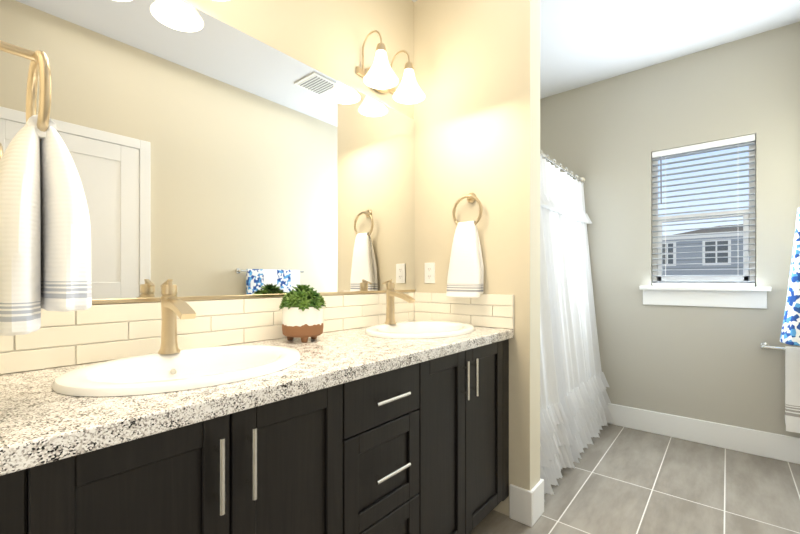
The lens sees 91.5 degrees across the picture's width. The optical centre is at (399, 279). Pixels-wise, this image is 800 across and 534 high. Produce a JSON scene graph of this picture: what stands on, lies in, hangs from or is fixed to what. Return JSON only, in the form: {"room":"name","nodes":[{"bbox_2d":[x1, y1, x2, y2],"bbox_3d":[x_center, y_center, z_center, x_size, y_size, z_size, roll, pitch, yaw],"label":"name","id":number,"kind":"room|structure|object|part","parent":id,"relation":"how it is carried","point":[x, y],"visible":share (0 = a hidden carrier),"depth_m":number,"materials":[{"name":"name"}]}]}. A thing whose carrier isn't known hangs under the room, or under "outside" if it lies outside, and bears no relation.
{"room":"bathroom","nodes":[
{"label":"bathroom","id":0,"kind":"room"},
{"bbox_2d":[0,0,414,374],"bbox_3d":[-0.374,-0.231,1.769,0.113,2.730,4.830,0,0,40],"label":"vanity mirror","id":1,"kind":"object","parent":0,"point":[213,158],"depth_m":1.40,"materials":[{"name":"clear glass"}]},
{"bbox_2d":[356,30,424,103],"bbox_3d":[-0.041,-1.064,1.927,0.217,0.256,0.376,0,0,40],"label":"sconce","id":2,"kind":"object","parent":1,"relation":"attached to","point":[379,75],"visible":0.98,"depth_m":1.90,"materials":[{"name":"white glass"}]},
{"bbox_3d":[-0.022,-1.004,1.911,0.166,0.137,0.376,0,0,40],"label":"lamp shade","id":3,"kind":"part","parent":2,"relation":"part of","materials":[{"name":"white glass"}]},
{"bbox_2d":[414,0,539,515],"bbox_3d":[0.383,-0.231,2.074,0.680,2.730,0.130,0,0,40],"label":"wall","id":4,"kind":"structure","parent":0,"point":[477,108],"depth_m":1.93,"materials":[{"name":"beige paint"}]},
{"bbox_2d":[0,292,513,382],"bbox_3d":[-0.256,0.152,1.371,0.604,0.163,1.763,0,0,40],"label":"backsplash","id":5,"kind":"structure","parent":4,"relation":"attached to","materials":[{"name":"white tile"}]},
{"bbox_2d":[425,262,434,282],"bbox_3d":[0.164,-0.039,2.167,0.070,0.115,0.008,0,0,40],"label":"outlet","id":6,"kind":"object","parent":4,"relation":"attached to","point":[429,272],"visible":1,"depth_m":2.16,"materials":[{"name":"white plastic"}]},
{"bbox_2d":[446,193,483,297],"bbox_3d":[0.330,-0.180,1.967,0.192,0.533,0.100,0,0,40],"label":"towel ring","id":7,"kind":"object","parent":4,"relation":"attached to","point":[465,277],"visible":1,"depth_m":1.93,"materials":[{"name":"white fabric"}]},
{"bbox_2d":[412,0,799,98],"bbox_3d":[0.330,-1.636,1.179,1.950,0.080,4.830,0,0,40],"label":"ceiling","id":8,"kind":"structure","parent":0,"point":[584,42],"depth_m":2.50,"materials":[{"name":"white paint"}]},
{"bbox_2d":[469,423,799,533],"bbox_3d":[0.330,1.164,1.179,1.950,0.060,4.830,0,0,40],"label":"floor","id":9,"kind":"structure","parent":0,"point":[620,480],"depth_m":2.07,"materials":[{"name":"tile"}]},
{"bbox_2d":[0,335,513,533],"bbox_3d":[-0.245,0.704,1.372,0.615,0.860,1.747,0,0,40],"label":"bathroom vanity","id":10,"kind":"object","parent":9,"relation":"on","point":[421,446],"depth_m":0.99,"materials":[{"name":"brown wood"}]},
{"bbox_2d":[0,327,513,466],"bbox_3d":[-0.255,0.254,1.370,0.602,0.040,1.764,0,0,40],"label":"countertop","id":11,"kind":"structure","parent":10,"relation":"on","point":[34,423],"depth_m":0.79,"materials":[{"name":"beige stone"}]},
{"bbox_2d":[152,279,195,354],"bbox_3d":[-0.656,0.107,1.139,0.195,0.221,0.058,0,0,40],"label":"faucet","id":12,"kind":"object","parent":11,"relation":"on","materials":[{"name":"gold metal"}]},
{"bbox_2d":[32,339,339,414],"bbox_3d":[-0.544,0.304,1.045,0.452,0.176,0.580,0,0,40],"label":"sink","id":13,"kind":"object","parent":11,"relation":"in","point":[137,376],"depth_m":1.04,"materials":[{"name":"white ceramic"}]},
{"bbox_2d":[279,284,326,342],"bbox_3d":[-0.375,0.123,1.510,0.180,0.220,0.179,0,0,40],"label":"plant pot","id":14,"kind":"object","parent":11,"relation":"on","point":[301,306],"visible":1,"depth_m":1.45,"materials":[{"name":"ceramic"}]},
{"bbox_2d":[380,279,415,322],"bbox_3d":[-0.014,0.107,1.905,0.195,0.221,0.058,0,0,40],"label":"faucet","id":15,"kind":"object","parent":11,"relation":"on","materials":[{"name":"gold metal"}]},
{"bbox_2d":[340,319,495,342],"bbox_3d":[0.098,0.304,1.810,0.452,0.176,0.580,0,0,40],"label":"sink","id":16,"kind":"object","parent":11,"relation":"in","point":[414,330],"depth_m":1.88,"materials":[{"name":"white ceramic"}]},
{"bbox_2d":[540,21,799,437],"bbox_3d":[1.850,-0.231,2.990,1.750,2.730,0.100,0,0,40],"label":"wall","id":17,"kind":"structure","parent":0,"point":[606,138],"depth_m":2.77,"materials":[{"name":"beige paint"}]},
{"bbox_2d":[540,150,612,500],"bbox_3d":[1.090,0.129,2.564,0.280,1.950,1.528,0,0,40],"label":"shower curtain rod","id":18,"kind":"object","parent":17,"relation":"attached to","point":[575,414],"visible":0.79,"depth_m":2.61,"materials":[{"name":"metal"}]},
{"bbox_2d":[607,403,796,463],"bbox_3d":[1.997,1.054,2.792,1.190,0.160,0.015,0,0,40],"label":"baseboard","id":19,"kind":"structure","parent":17,"relation":"attached to","point":[751,441],"depth_m":2.68,"materials":[{"name":"white"}]},
{"bbox_2d":[639,136,770,308],"bbox_3d":[2.106,-0.386,2.735,0.714,1.140,0.158,0,0,40],"label":"window","id":20,"kind":"structure","parent":17,"relation":"in","point":[733,297],"depth_m":2.70,"materials":[{"name":"white plastic"}]},
{"bbox_2d":[652,134,754,285],"bbox_3d":[2.107,-0.457,2.736,0.572,0.994,0.064,0,0,40],"label":"window blinds","id":21,"kind":"object","parent":20,"relation":"attached to","point":[714,145],"visible":0.92,"depth_m":2.72,"materials":[{"name":"white plastic"}]},
{"bbox_2d":[760,343,799,432],"bbox_3d":[2.380,0.664,2.424,0.208,0.523,0.085,0,0,40],"label":"towel bar","id":22,"kind":"object","parent":17,"relation":"attached to","point":[792,388],"visible":1,"depth_m":2.37,"materials":[{"name":"silver metal"}]},
{"bbox_2d":[784,346,799,432],"bbox_3d":[2.407,0.666,2.370,0.099,0.518,0.038,0,0,40],"label":"towel","id":23,"kind":"object","parent":22,"relation":"hanging from","point":[792,354],"depth_m":2.37,"materials":[{"name":"white fabric"}]},
{"bbox_2d":[797,438,799,463],"bbox_3d":[1.697,1.054,1.461,0.018,0.160,2.440,0,0,40],"label":"baseboard","id":24,"kind":"structure","parent":17,"relation":"attached to","point":[798,439],"depth_m":2.40,"materials":[{"name":"white"}]},
{"bbox_3d":[-0.838,-0.231,0.619,0.680,2.730,0.130,0,0,40],"label":"wall","id":25,"kind":"structure","parent":0,"visible":0},
{"bbox_2d":[0,40,91,335],"bbox_3d":[-0.700,-0.178,0.718,0.236,0.538,0.197,0,0,40],"label":"towel ring","id":26,"kind":"object","parent":25,"relation":"attached to","point":[45,245],"visible":1,"depth_m":0.69,"materials":[{"name":"white fabric"}]},
{"bbox_3d":[1.038,-0.231,0.584,0.100,2.730,4.830,0,0,40],"label":"wall","id":27,"kind":"structure","parent":0,"visible":0},
{"bbox_2d":[780,207,799,345],"bbox_3d":[2.255,-0.028,2.220,0.135,0.778,0.240,0,0,40],"label":"towel","id":28,"kind":"object","parent":27,"relation":"attached to","point":[790,333],"visible":1,"depth_m":2.18,"materials":[{"name":"multicoloured fabric"}]},
{"label":"outside","id":29,"kind":"structure","parent":0,"visible":0},
{"bbox_2d":[658,146,755,286],"bbox_3d":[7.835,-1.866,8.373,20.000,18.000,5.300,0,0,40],"label":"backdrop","id":30,"kind":"structure","parent":29,"point":[699,249],"depth_m":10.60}
]}

